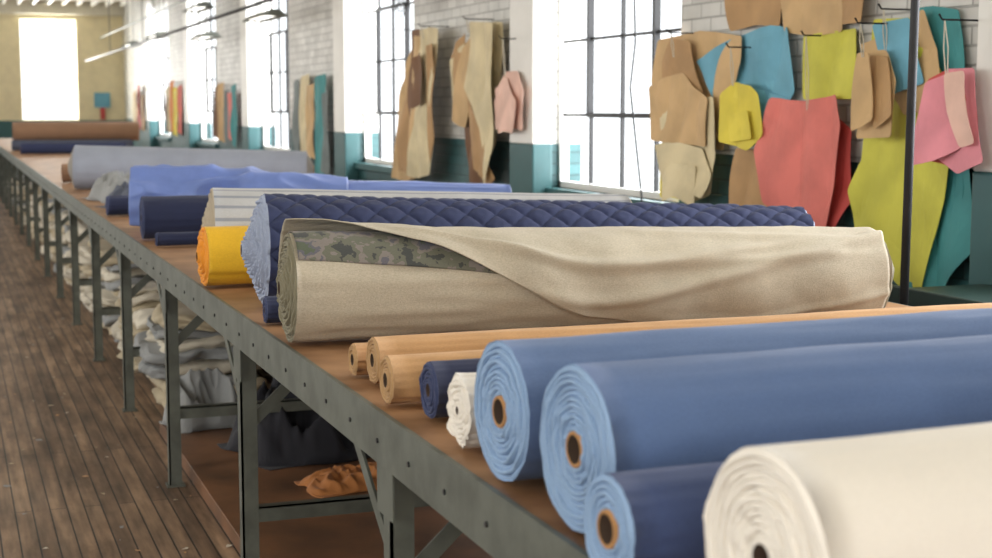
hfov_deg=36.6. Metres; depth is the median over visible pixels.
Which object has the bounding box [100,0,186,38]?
conduit
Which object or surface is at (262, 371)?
folded fabric
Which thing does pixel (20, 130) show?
roll
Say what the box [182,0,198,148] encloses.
pillar
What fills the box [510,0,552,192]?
pillar
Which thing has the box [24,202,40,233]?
folded fabric
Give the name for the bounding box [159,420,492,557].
shelf
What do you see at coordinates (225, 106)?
hanging patterns
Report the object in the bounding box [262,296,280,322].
roll
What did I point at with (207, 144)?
sill
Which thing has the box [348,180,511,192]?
roll
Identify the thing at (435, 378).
roll
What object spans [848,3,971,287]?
hanging patterns
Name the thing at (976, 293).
storage bench
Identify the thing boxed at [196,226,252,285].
roll
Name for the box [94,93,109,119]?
sign
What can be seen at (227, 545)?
scrap
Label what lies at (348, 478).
scrap
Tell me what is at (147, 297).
folded fabric
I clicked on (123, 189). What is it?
fabric
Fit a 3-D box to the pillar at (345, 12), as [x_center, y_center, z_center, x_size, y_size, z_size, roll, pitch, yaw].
[-1.444,-1.892,14.424,0.140,3.470,0.430,-2,7,-20]
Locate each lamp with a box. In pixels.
[121,30,141,46]
[127,0,132,20]
[144,0,168,38]
[182,0,214,12]
[188,0,221,40]
[242,0,287,21]
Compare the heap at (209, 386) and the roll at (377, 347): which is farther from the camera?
the heap at (209, 386)
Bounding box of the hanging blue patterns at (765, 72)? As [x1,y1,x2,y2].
[697,25,794,206]
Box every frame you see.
[157,4,170,136]
[199,0,217,142]
[261,3,289,150]
[363,0,392,164]
[558,0,678,201]
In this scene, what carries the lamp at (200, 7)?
hanging from the ceiling
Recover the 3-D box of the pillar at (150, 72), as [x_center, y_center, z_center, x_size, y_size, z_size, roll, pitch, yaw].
[-6.460,-3.448,28.080,0.140,3.470,0.430,-2,7,-20]
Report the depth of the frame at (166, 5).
27.89 m
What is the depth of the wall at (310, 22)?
11.93 m
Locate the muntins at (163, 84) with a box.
[160,10,169,133]
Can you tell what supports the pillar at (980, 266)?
attached to the wall at (310, 22)
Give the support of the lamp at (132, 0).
hanging from the ceiling
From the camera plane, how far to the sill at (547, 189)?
9.21 m
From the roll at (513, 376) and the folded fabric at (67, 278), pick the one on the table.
the roll at (513, 376)
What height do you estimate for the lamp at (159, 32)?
1.150 m
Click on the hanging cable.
(634, 3)
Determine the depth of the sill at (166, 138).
26.95 m
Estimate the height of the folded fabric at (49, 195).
0.633 m
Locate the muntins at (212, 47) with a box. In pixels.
[201,0,216,139]
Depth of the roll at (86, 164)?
10.82 m
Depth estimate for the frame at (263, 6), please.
18.82 m
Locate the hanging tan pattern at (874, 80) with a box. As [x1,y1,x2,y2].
[851,17,895,138]
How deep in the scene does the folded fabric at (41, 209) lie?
16.23 m
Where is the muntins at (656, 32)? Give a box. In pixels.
[563,0,680,191]
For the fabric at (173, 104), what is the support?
attached to the wall at (310, 22)
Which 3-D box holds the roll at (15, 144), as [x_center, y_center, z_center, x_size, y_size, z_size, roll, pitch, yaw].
[-5.894,-1.865,20.869,1.613,0.148,0.148,-2,7,-17]
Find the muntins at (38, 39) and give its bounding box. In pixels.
[19,19,77,119]
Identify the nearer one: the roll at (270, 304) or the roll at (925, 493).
the roll at (925, 493)
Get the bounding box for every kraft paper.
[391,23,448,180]
[724,0,863,34]
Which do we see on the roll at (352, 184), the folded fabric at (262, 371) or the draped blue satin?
the draped blue satin
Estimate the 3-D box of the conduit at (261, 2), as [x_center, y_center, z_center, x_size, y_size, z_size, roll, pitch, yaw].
[-4.443,-3.941,20.258,0.040,1.280,25.700,-2,7,-20]
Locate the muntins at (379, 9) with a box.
[366,0,413,158]
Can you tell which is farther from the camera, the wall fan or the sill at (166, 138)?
the sill at (166, 138)
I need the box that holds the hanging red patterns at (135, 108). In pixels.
[132,84,144,130]
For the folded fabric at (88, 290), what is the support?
on the floor
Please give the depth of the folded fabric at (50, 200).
14.60 m
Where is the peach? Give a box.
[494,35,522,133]
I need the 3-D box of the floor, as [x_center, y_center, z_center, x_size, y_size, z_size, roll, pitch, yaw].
[-5.233,-0.112,14.565,7.300,0.100,36.800,-2,7,-20]
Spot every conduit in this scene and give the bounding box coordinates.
[85,0,273,61]
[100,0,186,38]
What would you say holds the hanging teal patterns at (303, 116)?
attached to the wall at (310, 22)
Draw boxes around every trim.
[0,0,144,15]
[0,120,125,177]
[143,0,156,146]
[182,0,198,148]
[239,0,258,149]
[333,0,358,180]
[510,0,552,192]
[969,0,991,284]
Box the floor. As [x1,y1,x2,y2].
[0,182,272,557]
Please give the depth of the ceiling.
31.75 m
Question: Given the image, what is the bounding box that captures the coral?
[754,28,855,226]
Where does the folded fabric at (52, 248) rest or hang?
on the floor
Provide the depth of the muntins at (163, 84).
27.45 m
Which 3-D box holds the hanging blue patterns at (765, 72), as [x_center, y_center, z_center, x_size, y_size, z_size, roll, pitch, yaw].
[1.163,-0.781,7.289,0.188,0.869,0.939,-2,7,-20]
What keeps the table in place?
on the floor
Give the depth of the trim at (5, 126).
32.02 m
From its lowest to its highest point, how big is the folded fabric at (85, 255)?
0.513 m
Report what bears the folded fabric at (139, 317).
on the floor
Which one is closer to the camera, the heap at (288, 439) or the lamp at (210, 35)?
the heap at (288, 439)
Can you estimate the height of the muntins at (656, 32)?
2.265 m
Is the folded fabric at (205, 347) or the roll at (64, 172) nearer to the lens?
the folded fabric at (205, 347)
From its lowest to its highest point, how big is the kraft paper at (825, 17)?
0.351 m
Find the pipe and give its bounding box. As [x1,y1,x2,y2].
[899,0,919,304]
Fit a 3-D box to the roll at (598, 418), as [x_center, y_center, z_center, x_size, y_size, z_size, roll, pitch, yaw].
[0.869,0.198,2.380,1.665,0.236,0.237,-3,7,-23]
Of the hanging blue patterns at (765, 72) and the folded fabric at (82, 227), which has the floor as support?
the folded fabric at (82, 227)
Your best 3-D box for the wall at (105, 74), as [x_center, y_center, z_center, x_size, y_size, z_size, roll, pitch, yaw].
[-11.592,-3.997,31.661,7.740,3.750,0.300,-2,7,-20]
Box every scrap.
[3,230,231,552]
[294,462,376,497]
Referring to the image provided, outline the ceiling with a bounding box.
[54,0,119,1]
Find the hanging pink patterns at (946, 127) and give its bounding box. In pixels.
[914,13,982,172]
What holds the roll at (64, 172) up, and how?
on the table
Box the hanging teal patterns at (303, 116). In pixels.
[292,73,329,174]
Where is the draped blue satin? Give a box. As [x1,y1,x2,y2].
[129,164,347,225]
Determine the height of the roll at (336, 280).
0.310 m
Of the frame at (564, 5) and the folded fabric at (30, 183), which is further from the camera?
the folded fabric at (30, 183)
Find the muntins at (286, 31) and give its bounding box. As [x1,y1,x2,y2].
[264,0,289,148]
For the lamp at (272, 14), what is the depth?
15.71 m
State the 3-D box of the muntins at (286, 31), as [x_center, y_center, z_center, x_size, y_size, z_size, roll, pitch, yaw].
[-2.598,-2.710,17.957,0.042,2.265,1.780,-2,7,-20]
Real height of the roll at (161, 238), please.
0.060 m
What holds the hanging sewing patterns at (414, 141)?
hanging from the wall at (310, 22)
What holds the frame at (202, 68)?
attached to the wall at (310, 22)
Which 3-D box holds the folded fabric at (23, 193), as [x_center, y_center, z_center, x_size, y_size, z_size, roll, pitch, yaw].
[-5.785,-0.911,19.370,0.693,0.396,0.781,-2,7,-20]
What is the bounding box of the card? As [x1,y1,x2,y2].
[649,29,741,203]
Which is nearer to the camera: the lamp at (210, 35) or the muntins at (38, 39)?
the lamp at (210, 35)
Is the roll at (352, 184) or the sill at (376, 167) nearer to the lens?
the roll at (352, 184)
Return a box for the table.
[0,138,912,557]
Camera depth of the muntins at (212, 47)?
22.71 m
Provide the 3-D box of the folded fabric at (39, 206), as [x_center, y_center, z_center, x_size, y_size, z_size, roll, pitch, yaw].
[-4.977,-0.652,17.126,0.678,0.389,0.732,-2,7,-20]
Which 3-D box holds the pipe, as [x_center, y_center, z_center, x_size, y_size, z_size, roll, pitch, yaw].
[1.279,-0.915,4.608,0.084,3.750,0.080,-2,7,-20]
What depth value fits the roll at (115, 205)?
8.15 m
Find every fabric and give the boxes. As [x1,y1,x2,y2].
[17,182,39,211]
[17,186,40,219]
[23,193,31,224]
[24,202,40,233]
[30,187,40,215]
[31,205,42,240]
[39,200,42,241]
[40,194,52,253]
[41,198,67,258]
[50,229,63,262]
[51,210,70,276]
[63,218,82,284]
[65,221,103,292]
[79,239,112,312]
[84,265,104,326]
[85,170,129,202]
[91,251,154,342]
[95,181,128,207]
[111,281,179,359]
[118,308,154,377]
[133,301,268,408]
[165,80,182,135]
[256,368,273,379]
[450,16,502,182]
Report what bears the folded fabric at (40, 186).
on the floor
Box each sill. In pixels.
[155,136,170,140]
[195,141,218,147]
[354,162,392,173]
[545,187,678,203]
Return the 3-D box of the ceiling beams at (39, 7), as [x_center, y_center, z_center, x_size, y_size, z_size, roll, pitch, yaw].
[-6.479,-4.135,17.544,7.300,0.280,29.592,-2,7,-20]
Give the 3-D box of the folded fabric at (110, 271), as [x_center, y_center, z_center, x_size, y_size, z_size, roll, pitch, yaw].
[-2.269,0.093,9.785,0.723,0.571,0.663,-2,7,-20]
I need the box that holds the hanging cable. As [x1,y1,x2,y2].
[629,0,642,201]
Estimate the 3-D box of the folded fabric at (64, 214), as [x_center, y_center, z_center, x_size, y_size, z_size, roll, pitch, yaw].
[-3.624,-0.343,13.472,0.726,0.603,0.778,-2,7,-20]
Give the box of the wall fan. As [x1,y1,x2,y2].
[394,0,410,16]
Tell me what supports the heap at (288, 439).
on the shelf
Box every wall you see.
[0,14,124,120]
[123,0,978,285]
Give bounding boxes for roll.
[11,139,131,150]
[12,122,139,140]
[20,142,125,153]
[61,164,71,181]
[67,145,313,188]
[105,195,128,214]
[139,195,208,238]
[155,232,198,245]
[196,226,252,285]
[201,188,631,227]
[241,193,814,303]
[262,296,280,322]
[276,218,893,342]
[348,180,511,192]
[348,342,368,375]
[366,303,991,383]
[379,349,483,403]
[419,358,480,418]
[446,372,480,447]
[474,308,991,481]
[540,335,991,532]
[583,461,725,557]
[703,422,991,557]
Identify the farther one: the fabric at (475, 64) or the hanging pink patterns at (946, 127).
the fabric at (475, 64)
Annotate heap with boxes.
[159,367,236,433]
[217,378,370,470]
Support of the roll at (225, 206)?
on the table
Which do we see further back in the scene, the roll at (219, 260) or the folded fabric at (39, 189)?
the folded fabric at (39, 189)
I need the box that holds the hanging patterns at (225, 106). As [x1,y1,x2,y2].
[213,82,237,148]
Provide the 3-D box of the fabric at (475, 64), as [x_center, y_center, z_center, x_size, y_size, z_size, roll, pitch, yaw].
[-0.144,-1.274,10.821,0.228,1.220,1.142,-1,7,-10]
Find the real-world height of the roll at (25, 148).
0.148 m
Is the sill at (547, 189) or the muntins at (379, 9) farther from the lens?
the muntins at (379, 9)
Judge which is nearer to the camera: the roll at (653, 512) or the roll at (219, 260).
the roll at (653, 512)
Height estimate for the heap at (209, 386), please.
0.254 m
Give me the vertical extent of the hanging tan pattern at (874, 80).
0.486 m
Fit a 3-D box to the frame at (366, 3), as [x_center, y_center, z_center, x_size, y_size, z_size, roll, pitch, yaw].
[-0.918,-2.192,13.408,0.060,2.345,1.850,-2,7,-20]
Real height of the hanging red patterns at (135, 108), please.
0.900 m
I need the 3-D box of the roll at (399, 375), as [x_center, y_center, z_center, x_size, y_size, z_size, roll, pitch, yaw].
[0.489,0.171,3.219,1.511,0.099,0.102,-2,7,-20]
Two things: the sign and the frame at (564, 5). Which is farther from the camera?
the sign
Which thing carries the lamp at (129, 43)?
hanging from the ceiling
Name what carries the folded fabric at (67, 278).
on the floor
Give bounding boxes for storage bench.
[888,284,991,306]
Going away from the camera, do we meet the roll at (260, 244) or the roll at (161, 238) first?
the roll at (260, 244)
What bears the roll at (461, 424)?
on the table
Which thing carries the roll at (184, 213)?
on the table
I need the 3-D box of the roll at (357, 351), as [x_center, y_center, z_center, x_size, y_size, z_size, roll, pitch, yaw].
[0.299,0.151,3.507,1.314,0.074,0.075,-2,7,-20]
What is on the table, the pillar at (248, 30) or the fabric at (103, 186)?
the fabric at (103, 186)

